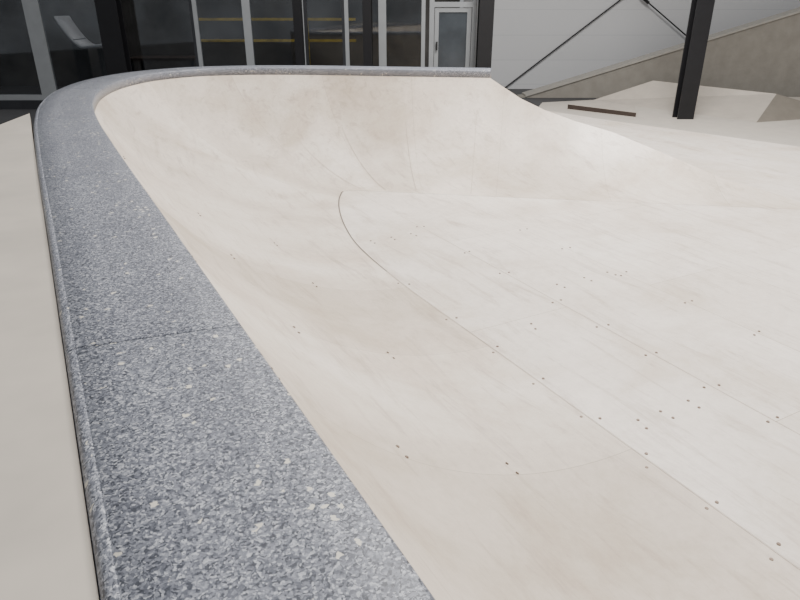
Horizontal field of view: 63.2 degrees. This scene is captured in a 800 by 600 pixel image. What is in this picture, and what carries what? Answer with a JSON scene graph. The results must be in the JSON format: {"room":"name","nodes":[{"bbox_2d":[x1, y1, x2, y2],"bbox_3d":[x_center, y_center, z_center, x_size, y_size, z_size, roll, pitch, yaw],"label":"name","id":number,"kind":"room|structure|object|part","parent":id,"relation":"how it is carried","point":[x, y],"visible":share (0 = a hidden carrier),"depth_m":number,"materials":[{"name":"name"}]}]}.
{"room":"indoor skatepark","nodes":[
{"label":"indoor skatepark","id":0,"kind":"room"},
{"bbox_2d":[0,0,459,85],"bbox_3d":[-4.100,-7.668,13.594,10.800,6.100,0.103,0,24,0],"label":"window frame","id":1,"kind":"structure","parent":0,"point":[153,27],"depth_m":14.35,"materials":[{"name":"black metal"}]},
{"bbox_2d":[0,86,597,195],"bbox_3d":[-1.238,-2.881,10.445,36.000,0.001,32.000,-13,27,-26],"label":"floor","id":2,"kind":"structure","parent":0,"point":[6,115],"depth_m":12.76,"materials":[{"name":"grey concrete"}]},
{"bbox_2d":[0,113,99,599],"bbox_3d":[-1.850,0.714,1.256,2.350,1.078,6.450,-13,27,-26],"label":"deck","id":3,"kind":"object","parent":2,"relation":"on","point":[46,551],"visible":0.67,"depth_m":1.09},
{"bbox_2d":[54,16,106,81],"bbox_3d":[-5.750,-4.522,12.226,0.900,1.510,0.600,0,24,0],"label":"lounge chair","id":4,"kind":"object","parent":2,"relation":"on","point":[80,43],"visible":0.61,"depth_m":12.07,"materials":[{"name":"grey plastic"}]},
{"bbox_2d":[94,0,131,74],"bbox_3d":[-4.800,-6.092,10.136,0.460,6.100,0.360,0,24,0],"label":"steel column","id":5,"kind":"structure","parent":2,"relation":"on","point":[109,13],"depth_m":10.83,"materials":[{"name":"black metal"}]},
{"bbox_2d":[130,56,203,71],"bbox_3d":[-4.550,-4.372,12.788,1.300,0.770,0.700,0,24,0],"label":"table","id":6,"kind":"object","parent":2,"relation":"on","point":[141,59],"visible":0.34,"depth_m":12.39,"materials":[{"name":"brown wood"}]},
{"bbox_3d":[-5.125,-4.463,13.049,0.050,0.720,0.050,0,24,0],"label":"leg","id":7,"kind":"part","parent":6,"relation":"part of","materials":[{"name":"black metal"}]},
{"bbox_2d":[199,18,355,64],"bbox_3d":[-2.550,-5.042,13.439,3.300,1.450,0.041,0,24,0],"label":"railing","id":8,"kind":"object","parent":2,"relation":"on","point":[200,19],"visible":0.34,"depth_m":13.27,"materials":[{"name":"metal"}]},
{"bbox_2d":[292,0,304,64],"bbox_3d":[-1.700,-6.113,10.182,0.260,6.100,0.260,0,24,0],"label":"steel column","id":9,"kind":"structure","parent":2,"relation":"on","point":[296,4],"depth_m":10.87,"materials":[{"name":"black metal"}]},
{"bbox_2d":[362,0,371,65],"bbox_3d":[-0.550,-6.113,10.182,0.260,6.100,0.260,0,24,0],"label":"steel column","id":10,"kind":"structure","parent":2,"relation":"on","point":[366,4],"depth_m":10.87,"materials":[{"name":"black metal"}]},
{"bbox_2d":[95,75,799,599],"bbox_3d":[2.345,-1.065,5.218,9.137,1.031,10.100,-13,27,-26],"label":"bowl","id":11,"kind":"object","parent":2,"relation":"on","point":[575,374],"visible":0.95,"depth_m":3.38,"materials":[{"name":"wood"}]},
{"bbox_2d":[34,88,103,121],"bbox_3d":[-2.276,-1.342,4.498,0.383,0.068,1.650,-9,26,-20],"label":"coping","id":12,"kind":"object","parent":11,"relation":"on","point":[79,102],"visible":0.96,"depth_m":4.37},
{"bbox_2d":[34,117,131,182],"bbox_3d":[-1.596,-0.748,3.194,0.352,0.068,1.615,-13,27,-26],"label":"coping","id":13,"kind":"object","parent":11,"relation":"on","point":[66,146],"visible":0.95,"depth_m":2.99},
{"bbox_2d":[61,69,179,96],"bbox_3d":[-2.530,-2.005,5.952,0.502,0.068,1.783,2,25,5],"label":"coping","id":14,"kind":"object","parent":11,"relation":"on","point":[108,84],"visible":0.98,"depth_m":5.91},
{"bbox_2d":[40,172,240,360],"bbox_3d":[-0.862,-0.179,1.945,0.339,0.068,1.603,-13,27,-26],"label":"coping","id":15,"kind":"object","parent":11,"relation":"on","point":[121,271],"visible":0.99,"depth_m":1.65},
{"bbox_2d":[66,325,434,599],"bbox_3d":[-0.117,0.392,0.693,0.338,0.068,1.634,-13,27,-26],"label":"coping","id":16,"kind":"object","parent":11,"relation":"on","point":[204,477],"visible":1,"depth_m":0.90},
{"bbox_2d":[166,65,335,77],"bbox_3d":[-1.542,-2.430,6.885,1.828,0.068,0.518,-4,25,-10],"label":"coping","id":17,"kind":"object","parent":11,"relation":"on","point":[245,69],"visible":0.91,"depth_m":6.80},
{"bbox_2d":[328,66,490,77],"bbox_3d":[0.103,-2.392,6.801,1.684,0.068,0.344,4,25,9],"label":"coping","id":18,"kind":"object","parent":11,"relation":"on","point":[338,70],"visible":1,"depth_m":6.67},
{"bbox_2d":[475,0,494,67],"bbox_3d":[1.420,-6.092,10.136,0.360,6.100,0.360,0,24,0],"label":"steel column","id":19,"kind":"structure","parent":2,"relation":"on","point":[485,21],"depth_m":10.79,"materials":[{"name":"black metal"}]},
{"bbox_2d":[463,0,477,63],"bbox_3d":[1.400,-6.884,11.874,0.101,6.100,3.080,0,24,0],"label":"wall","id":20,"kind":"structure","parent":0,"point":[464,0],"depth_m":11.62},
{"bbox_2d":[0,100,42,108],"bbox_3d":[-4.100,-3.499,11.620,10.800,0.150,0.151,0,24,0],"label":"trim","id":21,"kind":"structure","parent":20,"relation":"attached to","point":[4,104],"depth_m":11.55,"materials":[{"name":"black metal"}]},
{"bbox_2d":[0,0,48,99],"bbox_3d":[-7.010,-5.553,10.701,1.580,4.350,0.081,0,24,0],"label":"window frame","id":22,"kind":"structure","parent":21,"relation":"on","point":[25,3],"depth_m":11.32,"materials":[{"name":"grey metal"}]},
{"bbox_2d":[29,0,57,94],"bbox_3d":[-5.585,-5.553,10.701,1.270,4.350,0.080,0,24,0],"label":"window frame","id":23,"kind":"structure","parent":21,"relation":"on","point":[37,16],"depth_m":11.20,"materials":[{"name":"grey metal"}]},
{"bbox_2d":[188,0,198,66],"bbox_3d":[-4.225,-5.553,10.701,1.450,4.350,0.080,0,24,0],"label":"window frame","id":24,"kind":"structure","parent":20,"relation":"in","point":[189,1],"depth_m":11.11,"materials":[{"name":"grey metal"}]},
{"bbox_2d":[191,0,250,66],"bbox_3d":[-3.050,-5.553,10.701,0.900,4.350,0.080,0,24,0],"label":"window frame","id":25,"kind":"structure","parent":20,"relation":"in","point":[194,2],"depth_m":11.11,"materials":[{"name":"grey metal"}]},
{"bbox_2d":[245,0,305,64],"bbox_3d":[-2.115,-5.553,10.701,0.970,4.350,0.080,0,24,0],"label":"window frame","id":26,"kind":"structure","parent":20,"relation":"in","point":[247,2],"depth_m":11.11,"materials":[{"name":"grey metal"}]},
{"bbox_2d":[303,0,345,65],"bbox_3d":[-1.285,-5.553,10.701,0.690,4.350,0.080,0,24,0],"label":"window frame","id":27,"kind":"structure","parent":20,"relation":"in","point":[304,1],"depth_m":11.11,"materials":[{"name":"grey metal"}]},
{"bbox_2d":[344,0,382,65],"bbox_3d":[-0.620,-5.553,10.701,0.640,4.350,0.080,0,24,0],"label":"window frame","id":28,"kind":"structure","parent":20,"relation":"in","point":[346,13],"depth_m":11.11,"materials":[{"name":"grey metal"}]},
{"bbox_2d":[382,0,425,66],"bbox_3d":[0.065,-5.553,10.701,0.730,4.350,0.080,0,24,0],"label":"window","id":29,"kind":"structure","parent":20,"relation":"in","point":[383,1],"depth_m":11.11,"materials":[{"name":"grey metal"}]},
{"bbox_2d":[428,0,477,67],"bbox_3d":[0.900,-5.482,10.727,0.800,4.500,0.130,0,24,0],"label":"door","id":30,"kind":"structure","parent":20,"relation":"in","point":[450,44],"depth_m":11.14,"materials":[{"name":"grey metal"}]},
{"bbox_3d":[0.900,-4.385,11.238,0.480,1.080,0.010,0,24,0],"label":"pane","id":31,"kind":"part","parent":30,"relation":"part of","materials":[{"name":"grey glass"}]},
{"bbox_2d":[491,0,799,88],"bbox_3d":[7.725,-7.481,13.185,12.550,6.100,0.200,0,24,0],"label":"wall","id":32,"kind":"structure","parent":0,"point":[525,32],"depth_m":13.87,"materials":[{"name":"white paint"}]},
{"bbox_2d":[504,0,620,87],"bbox_3d":[4.740,-6.360,13.509,4.937,3.792,0.062,0,24,0],"label":"rod","id":33,"kind":"object","parent":32,"relation":"attached to","point":[618,0],"visible":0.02,"depth_m":13.90,"materials":[{"name":"black metal"}]},
{"bbox_2d":[643,0,685,35],"bbox_3d":[5.100,-6.221,13.495,5.016,3.533,0.062,0,24,0],"label":"rod","id":34,"kind":"object","parent":32,"relation":"attached to","point":[646,1],"visible":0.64,"depth_m":13.61,"materials":[{"name":"black metal"}]},
{"bbox_2d":[516,7,799,97],"bbox_3d":[6.400,-5.241,12.640,8.200,2.475,0.411,0,24,0],"label":"wall","id":35,"kind":"structure","parent":0,"point":[761,55],"depth_m":12.77,"materials":[{"name":"beige concrete"}]},
{"bbox_2d":[539,97,799,146],"bbox_3d":[9.017,-1.588,7.523,8.907,0.070,14.541,-13,27,-26],"label":"floor","id":36,"kind":"structure","parent":0,"point":[787,132],"depth_m":9.79,"materials":[{"name":"beige concrete"}]},
{"bbox_2d":[567,100,635,116],"bbox_3d":[3.530,-3.226,10.926,0.622,0.090,1.244,-23,33,-40],"label":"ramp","id":37,"kind":"object","parent":36,"relation":"on","point":[591,106],"visible":1,"depth_m":10.87,"materials":[{"name":"beige wood"}]},
{"bbox_2d":[672,0,714,118],"bbox_3d":[4.450,-5.637,8.970,0.250,6.100,0.220,0,24,0],"label":"steel column","id":38,"kind":"structure","parent":36,"relation":"on","point":[701,11],"depth_m":9.81,"materials":[{"name":"black metal"}]},
{"bbox_2d":[595,81,799,121],"bbox_3d":[5.552,-3.540,11.277,2.606,0.370,3.387,-13,27,-26],"label":"ramp","id":39,"kind":"object","parent":36,"relation":"on","point":[751,106],"visible":0.9,"depth_m":10.85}
]}

